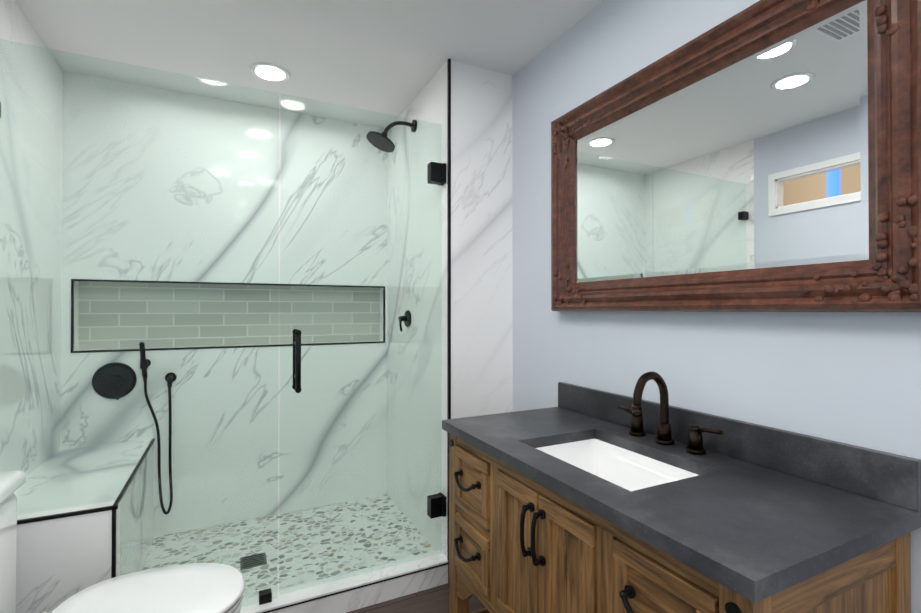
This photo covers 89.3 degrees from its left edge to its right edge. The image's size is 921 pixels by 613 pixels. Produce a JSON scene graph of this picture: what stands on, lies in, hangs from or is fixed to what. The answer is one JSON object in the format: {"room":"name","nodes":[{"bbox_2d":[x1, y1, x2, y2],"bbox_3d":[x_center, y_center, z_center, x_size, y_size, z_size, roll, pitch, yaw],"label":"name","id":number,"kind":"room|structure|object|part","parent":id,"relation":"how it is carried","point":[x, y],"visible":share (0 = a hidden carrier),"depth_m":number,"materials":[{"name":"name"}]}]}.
{"room":"bathroom","nodes":[
{"label":"bathroom","id":0,"kind":"room"},
{"bbox_2d":[0,0,62,476],"bbox_3d":[-1.777,0.059,1.855,0.100,2.380,1.070,0,0,-26],"label":"wall","id":1,"kind":"structure","parent":0,"point":[16,26],"depth_m":1.86,"materials":[{"name":"stone"}]},
{"bbox_2d":[61,71,386,536],"bbox_3d":[-1.217,0.065,2.648,1.610,2.380,0.150,0,0,-26],"label":"wall","id":2,"kind":"structure","parent":0,"point":[195,371],"depth_m":2.55,"materials":[{"name":"stone"}]},
{"bbox_2d":[92,362,136,399],"bbox_3d":[-1.703,0.367,2.288,0.180,0.180,0.057,0,0,-26],"label":"shower head","id":3,"kind":"object","parent":2,"relation":"attached to","point":[98,382],"depth_m":2.29,"materials":[{"name":"black metal"}]},
{"bbox_2d":[139,342,176,514],"bbox_3d":[-1.533,0.613,2.358,0.157,0.873,0.079,0,0,-26],"label":"shower","id":4,"kind":"object","parent":2,"relation":"attached to","point":[146,366],"depth_m":2.34,"materials":[{"name":"black metal"}]},
{"bbox_2d":[71,279,384,352],"bbox_3d":[-1.175,0.048,2.590,1.561,0.356,0.015,0,0,-26],"label":"trim","id":5,"kind":"structure","parent":2,"relation":"attached to","point":[72,295],"depth_m":2.49,"materials":[{"name":"black metal"}]},
{"bbox_2d":[14,0,603,128],"bbox_3d":[-0.161,-1.188,0.921,2.152,0.100,4.200,0,0,-26],"label":"ceiling","id":6,"kind":"structure","parent":0,"point":[386,59],"depth_m":2.00,"materials":[{"name":"white paint"}]},
{"bbox_2d":[250,62,289,81],"bbox_3d":[-0.915,-1.124,2.243,0.180,0.007,0.180,0,0,-26],"label":"recessed light","id":7,"kind":"object","parent":6,"relation":"in","point":[270,72],"visible":1,"depth_m":2.23,"materials":[{"name":"white plastic"}]},
{"bbox_2d":[346,583,484,612],"bbox_3d":[-0.161,1.292,0.903,2.152,0.100,4.200,0,0,-26],"label":"floor","id":8,"kind":"structure","parent":0,"point":[434,600],"depth_m":1.95,"materials":[{"name":"brown wood"}]},
{"bbox_2d":[13,439,153,612],"bbox_3d":[-1.531,0.962,1.887,0.375,0.575,0.920,0,0,-26],"label":"shower bench","id":9,"kind":"object","parent":8,"relation":"on","point":[60,561],"visible":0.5,"depth_m":1.59,"materials":[{"name":"stone"}]},
{"bbox_2d":[17,438,154,577],"bbox_3d":[-1.527,0.960,1.888,0.383,0.578,0.923,0,0,-26],"label":"trim","id":10,"kind":"structure","parent":9,"relation":"attached to","point":[114,508],"depth_m":1.56,"materials":[{"name":"black metal"}]},
{"bbox_2d":[0,470,243,612],"bbox_3d":[-0.965,0.848,1.187,0.750,0.792,0.430,0,0,-26],"label":"toilet","id":11,"kind":"object","parent":8,"relation":"on","point":[202,588],"visible":1,"depth_m":1.26,"materials":[{"name":"white ceramic"}]},
{"bbox_2d":[143,494,434,598],"bbox_3d":[-0.835,1.214,2.293,1.235,0.075,0.810,0,0,-26],"label":"pebble shower floor","id":12,"kind":"structure","parent":8,"relation":"on","point":[197,538],"depth_m":2.31,"materials":[{"name":"stone"}]},
{"bbox_2d":[240,552,266,569],"bbox_3d":[-0.956,1.173,2.150,0.110,0.004,0.110,0,0,-26],"label":"floor drain","id":13,"kind":"object","parent":12,"relation":"on","point":[261,557],"depth_m":2.15,"materials":[{"name":"silver metal"}]},
{"bbox_2d":[240,550,447,612],"bbox_3d":[-0.629,1.199,1.881,1.235,0.100,0.112,0,0,-26],"label":"shower curb","id":14,"kind":"object","parent":8,"relation":"on","point":[363,588],"visible":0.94,"depth_m":1.95,"materials":[{"name":"stone"}]},
{"bbox_2d":[0,42,445,605],"bbox_3d":[-0.798,0.151,1.806,1.609,1.994,0.115,0,0,-26],"label":"glass","id":15,"kind":"object","parent":14,"relation":"on","point":[436,176],"visible":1,"depth_m":1.79,"materials":[{"name":"clear glass"}]},
{"bbox_3d":[-1.118,0.149,1.647,0.886,1.993,0.010,0,0,-26],"label":"panel","id":16,"kind":"part","parent":15,"relation":"part of","materials":[{"name":"clear glass"}]},
{"bbox_3d":[-0.402,0.146,2.003,0.702,1.983,0.010,0,0,-26],"label":"door","id":17,"kind":"part","parent":15,"relation":"part of","materials":[{"name":"clear glass"}]},
{"bbox_2d":[442,371,920,612],"bbox_3d":[0.416,0.718,1.298,0.565,1.054,1.119,0,0,-26],"label":"bathroom vanity","id":18,"kind":"object","parent":8,"relation":"on","point":[580,499],"visible":1,"depth_m":1.05,"materials":[{"name":"brown wood"}]},
{"bbox_2d":[617,371,724,454],"bbox_3d":[0.565,0.299,1.372,0.154,0.216,0.376,0,0,-26],"label":"faucet","id":19,"kind":"object","parent":18,"relation":"on","point":[663,443],"depth_m":1.37,"materials":[{"name":"brown metal"}]},
{"bbox_2d":[387,60,512,557],"bbox_3d":[-0.093,0.065,2.694,0.442,2.380,1.070,0,0,-26],"label":"wall","id":20,"kind":"structure","parent":0,"point":[481,265],"depth_m":2.25,"materials":[{"name":"stone"}]},
{"bbox_2d":[366,120,416,152],"bbox_3d":[-0.362,-0.910,2.450,0.263,0.187,0.156,0,0,-26],"label":"shower head","id":21,"kind":"object","parent":20,"relation":"attached to","point":[375,138],"depth_m":2.43},
{"bbox_2d":[398,310,410,330],"bbox_3d":[-0.315,0.079,2.578,0.057,0.116,0.092,0,0,-26],"label":"shower valve","id":22,"kind":"object","parent":20,"relation":"attached to","point":[406,321],"depth_m":2.56,"materials":[{"name":"black metal"}]},
{"bbox_2d":[447,58,450,583],"bbox_3d":[-0.052,0.061,2.119,0.012,2.380,0.012,0,0,-26],"label":"trim","id":23,"kind":"structure","parent":20,"relation":"attached to","point":[448,238],"depth_m":2.12,"materials":[{"name":"black metal"}]},
{"bbox_2d":[512,0,920,612],"bbox_3d":[0.996,0.051,0.891,0.100,2.380,3.130,0,0,-26],"label":"wall","id":24,"kind":"structure","parent":0,"point":[852,378],"depth_m":1.45,"materials":[{"name":"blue paint"}]},
{"bbox_2d":[551,0,920,311],"bbox_3d":[0.651,-0.377,1.412,0.053,0.785,1.165,0,0,-26],"label":"mirror","id":25,"kind":"object","parent":24,"relation":"attached to","point":[762,156],"visible":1,"depth_m":1.20,"materials":[{"name":"brown wood"}]}
]}

